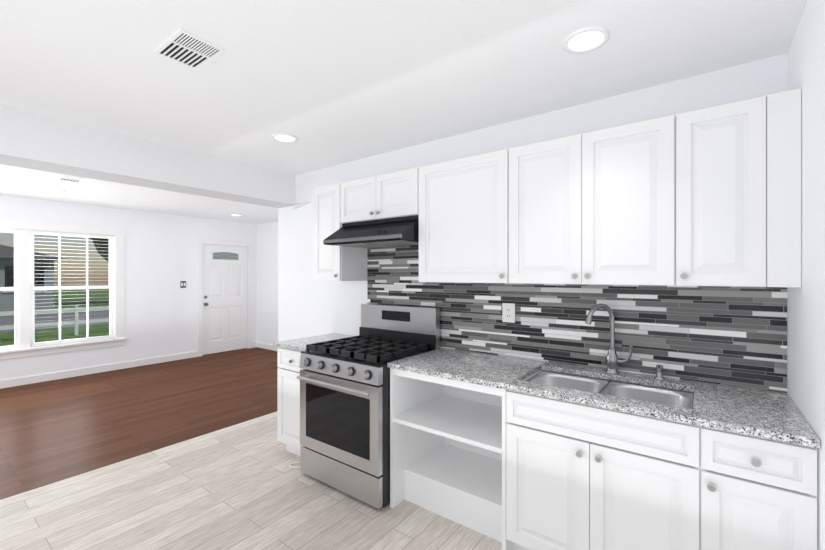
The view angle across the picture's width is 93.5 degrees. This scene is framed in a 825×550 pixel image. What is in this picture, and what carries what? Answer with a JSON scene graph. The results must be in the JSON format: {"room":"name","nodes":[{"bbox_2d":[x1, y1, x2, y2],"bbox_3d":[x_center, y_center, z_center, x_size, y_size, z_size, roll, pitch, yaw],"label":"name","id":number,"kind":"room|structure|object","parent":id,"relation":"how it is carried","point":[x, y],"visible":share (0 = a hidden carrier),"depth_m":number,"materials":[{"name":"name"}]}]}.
{"room":"kitchen","nodes":[
{"label":"kitchen","id":0,"kind":"room"},
{"bbox_2d":[0,195,256,380],"bbox_3d":[-5.049,0.215,5.476,0.120,2.500,6.130,0,0,37],"label":"wall","id":1,"kind":"structure","parent":0,"point":[160,304],"depth_m":6.35,"materials":[{"name":"paint"}]},
{"bbox_2d":[0,218,127,359],"bbox_3d":[-5.204,0.176,5.210,0.170,1.832,2.270,0,0,37],"label":"window","id":2,"kind":"structure","parent":1,"relation":"in","point":[23,289],"depth_m":5.39,"materials":[{"name":"white wood"}]},
{"bbox_2d":[31,230,113,346],"bbox_3d":[-4.889,0.183,5.618,0.026,1.573,0.920,0,0,37],"label":"window blind","id":3,"kind":"object","parent":2,"relation":"attached to","point":[67,234],"visible":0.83,"depth_m":5.56,"materials":[{"name":"white plastic"}]},
{"bbox_2d":[0,351,196,388],"bbox_3d":[-5.346,1.415,4.967,0.014,0.100,4.960,0,0,37],"label":"baseboard","id":4,"kind":"structure","parent":1,"relation":"attached to","point":[59,375],"depth_m":5.74,"materials":[{"name":"white wood"}]},
{"bbox_2d":[180,281,185,287],"bbox_3d":[-3.998,0.165,6.769,0.007,0.116,0.090,0,0,37],"label":"light switch","id":5,"kind":"object","parent":1,"relation":"attached to","point":[182,284],"visible":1,"depth_m":6.76,"materials":[{"name":"grey plastic"}]},
{"bbox_2d":[202,244,246,354],"bbox_3d":[-3.546,0.441,7.383,0.115,2.025,0.869,0,0,37],"label":"door","id":6,"kind":"structure","parent":1,"relation":"in","point":[224,297],"depth_m":7.36,"materials":[{"name":"white wood"}]},
{"bbox_2d":[198,238,251,356],"bbox_3d":[-3.585,0.404,7.412,0.135,2.123,1.041,0,0,37],"label":"door frame","id":7,"kind":"structure","parent":1,"relation":"attached to","point":[248,245],"depth_m":7.43,"materials":[{"name":"white wood"}]},
{"bbox_2d":[0,347,501,549],"bbox_3d":[-1.966,1.515,3.169,7.820,0.100,6.370,0,0,37],"label":"floor","id":8,"kind":"structure","parent":0,"point":[242,486],"depth_m":2.83,"materials":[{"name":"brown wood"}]},
{"bbox_2d":[289,304,439,508],"bbox_3d":[-0.402,0.858,2.913,0.959,1.215,0.747,0,0,37],"label":"range","id":9,"kind":"object","parent":8,"relation":"on","point":[345,414],"visible":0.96,"depth_m":2.62,"materials":[{"name":"silver metal"}]},
{"bbox_2d":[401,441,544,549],"bbox_3d":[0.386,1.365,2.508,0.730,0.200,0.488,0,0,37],"label":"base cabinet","id":10,"kind":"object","parent":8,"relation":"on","point":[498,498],"depth_m":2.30,"materials":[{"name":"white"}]},
{"bbox_2d":[273,333,352,352],"bbox_3d":[-0.768,0.565,3.285,0.440,0.030,0.642,0,0,37],"label":"countertop","id":11,"kind":"structure","parent":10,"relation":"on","point":[300,344],"depth_m":3.21,"materials":[{"name":"grey stone"}]},
{"bbox_2d":[387,349,819,448],"bbox_3d":[0.793,0.565,2.117,1.894,0.030,0.642,0,0,37],"label":"countertop","id":12,"kind":"structure","parent":10,"relation":"on","point":[767,415],"depth_m":1.93,"materials":[{"name":"grey stone"}]},
{"bbox_2d":[526,304,692,408],"bbox_3d":[0.997,0.467,2.019,0.748,0.614,0.490,0,0,37],"label":"sink","id":13,"kind":"object","parent":12,"relation":"in","point":[656,395],"visible":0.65,"depth_m":2.13,"materials":[{"name":"silver metal"}]},
{"bbox_2d":[585,304,664,380],"bbox_3d":[1.147,0.355,2.100,0.362,0.389,0.181,0,0,37],"label":"faucet","id":14,"kind":"object","parent":12,"relation":"on","point":[612,361],"depth_m":2.16,"materials":[{"name":"silver metal"}]},
{"bbox_2d":[257,221,277,344],"bbox_3d":[-1.696,0.215,6.870,3.820,2.500,0.120,0,0,37],"label":"wall","id":15,"kind":"structure","parent":0,"point":[267,283],"depth_m":7.67,"materials":[{"name":"paint"}]},
{"bbox_2d":[255,342,277,350],"bbox_3d":[-1.741,1.415,6.810,3.580,0.100,0.030,0,0,37],"label":"baseboard","id":16,"kind":"structure","parent":15,"relation":"attached to","point":[260,345],"depth_m":7.69,"materials":[{"name":"white wood"}]},
{"bbox_2d":[0,0,807,223],"bbox_3d":[-1.966,-1.085,3.169,7.820,0.100,6.370,0,0,37],"label":"ceiling","id":17,"kind":"structure","parent":0,"point":[327,83],"depth_m":1.94,"materials":[{"name":"paint"}]},
{"bbox_2d":[57,176,84,182],"bbox_3d":[-3.680,-1.031,4.183,0.260,0.008,0.180,0,0,37],"label":"ceiling vent","id":18,"kind":"object","parent":17,"relation":"in","point":[71,179],"visible":0.94,"depth_m":4.18,"materials":[{"name":"white metal"}]},
{"bbox_2d":[0,103,309,208],"bbox_3d":[-1.918,-0.858,3.134,0.540,0.355,6.130,0,0,37],"label":"beam","id":19,"kind":"structure","parent":17,"relation":"attached to","point":[30,139],"depth_m":2.88,"materials":[{"name":"paint"}]},
{"bbox_2d":[154,28,224,69],"bbox_3d":[-1.028,-1.031,1.786,0.280,0.008,0.190,0,0,37],"label":"ceiling vent","id":20,"kind":"object","parent":17,"relation":"in","point":[186,48],"visible":1,"depth_m":1.78,"materials":[{"name":"white metal"}]},
{"bbox_2d":[271,133,297,142],"bbox_3d":[-0.963,-1.030,2.925,0.190,0.008,0.190,0,0,37],"label":"recessed light","id":21,"kind":"object","parent":17,"relation":"in","point":[284,138],"visible":1,"depth_m":2.91,"materials":[{"name":"white plastic"}]},
{"bbox_2d":[563,26,609,53],"bbox_3d":[0.762,-1.030,1.709,0.190,0.008,0.190,0,0,37],"label":"recessed light","id":22,"kind":"object","parent":17,"relation":"in","point":[586,39],"visible":1,"depth_m":1.70,"materials":[{"name":"white plastic"}]},
{"bbox_2d":[278,53,787,393],"bbox_3d":[0.231,0.215,3.018,4.120,2.500,0.120,0,0,37],"label":"wall","id":23,"kind":"structure","parent":0,"point":[308,306],"depth_m":2.91,"materials":[{"name":"paint"}]},
{"bbox_2d":[313,184,366,280],"bbox_3d":[-0.627,-0.347,3.371,0.338,0.794,0.318,0,0,37],"label":"upper cabinet","id":24,"kind":"object","parent":23,"relation":"attached to","point":[330,262],"depth_m":3.25,"materials":[{"name":"white wood"}]},
{"bbox_2d":[323,215,418,247],"bbox_3d":[-0.238,-0.325,2.968,0.764,0.185,0.498,0,0,37],"label":"range hood","id":25,"kind":"object","parent":23,"relation":"attached to","point":[396,232],"visible":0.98,"depth_m":2.81,"materials":[{"name":"black metal"}]},
{"bbox_2d":[337,168,416,223],"bbox_3d":[-0.178,-0.583,3.036,0.778,0.324,0.318,0,0,37],"label":"upper cabinet","id":26,"kind":"object","parent":23,"relation":"attached to","point":[390,195],"depth_m":2.89,"materials":[{"name":"white wood"}]},
{"bbox_2d":[417,151,496,282],"bbox_3d":[0.420,-0.347,2.588,0.714,0.794,0.318,0,0,37],"label":"upper cabinet","id":27,"kind":"object","parent":23,"relation":"attached to","point":[457,199],"depth_m":2.48,"materials":[{"name":"white wood"}]},
{"bbox_2d":[497,118,656,284],"bbox_3d":[0.984,-0.347,2.166,0.934,0.794,0.318,0,0,37],"label":"upper cabinet","id":28,"kind":"object","parent":23,"relation":"attached to","point":[580,208],"depth_m":2.04,"materials":[{"name":"white wood"}]},
{"bbox_2d":[367,245,786,392],"bbox_3d":[0.675,0.157,2.604,2.667,0.784,0.008,0,0,37],"label":"backsplash","id":29,"kind":"structure","parent":23,"relation":"attached to","point":[730,336],"depth_m":2.23,"materials":[{"name":"tile"}]},
{"bbox_2d":[502,303,514,322],"bbox_3d":[0.648,0.255,2.615,0.088,0.128,0.006,0,0,37],"label":"electrical outlet","id":30,"kind":"object","parent":29,"relation":"attached to","point":[508,312],"visible":1,"depth_m":2.61,"materials":[{"name":"white plastic"}]},
{"bbox_2d":[657,94,772,286],"bbox_3d":[1.413,-0.347,1.846,0.376,0.794,0.318,0,0,37],"label":"upper cabinet","id":31,"kind":"object","parent":23,"relation":"attached to","point":[710,196],"depth_m":1.71,"materials":[{"name":"white wood"}]},
{"bbox_2d":[788,0,824,549],"bbox_3d":[0.502,0.215,0.042,0.120,2.500,4.320,0,0,37],"label":"wall","id":32,"kind":"structure","parent":0,"point":[806,300],"depth_m":1.41,"materials":[{"name":"paint"}]},
{"label":"outside","id":33,"kind":"structure","parent":0,"visible":0},
{"bbox_2d":[0,289,108,345],"bbox_3d":[-29.116,1.860,18.653,54.190,0.110,70.000,0,0,37],"label":"lawn","id":34,"kind":"structure","parent":33,"point":[69,302],"depth_m":15.74,"materials":[{"name":"green plant"}]},
{"bbox_2d":[0,245,66,311],"bbox_3d":[-25.712,-0.013,18.355,9.000,3.645,12.600,0,0,37],"label":"house","id":35,"kind":"structure","parent":34,"relation":"on","point":[8,274],"depth_m":20.06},
{"bbox_2d":[0,305,108,334],"bbox_3d":[-15.527,1.363,4.491,0.080,0.897,32.480,0,0,37],"label":"fence","id":36,"kind":"object","parent":34,"relation":"on","point":[75,321],"depth_m":11.54,"materials":[{"name":"white"}]},
{"bbox_2d":[90,238,108,261],"bbox_3d":[-29.429,-4.287,18.638,22.733,12.197,28.610,0,0,37],"label":"trees","id":37,"kind":"object","parent":34,"relation":"on","point":[99,242],"depth_m":22.70,"materials":[{"name":"green plant"}]}
]}

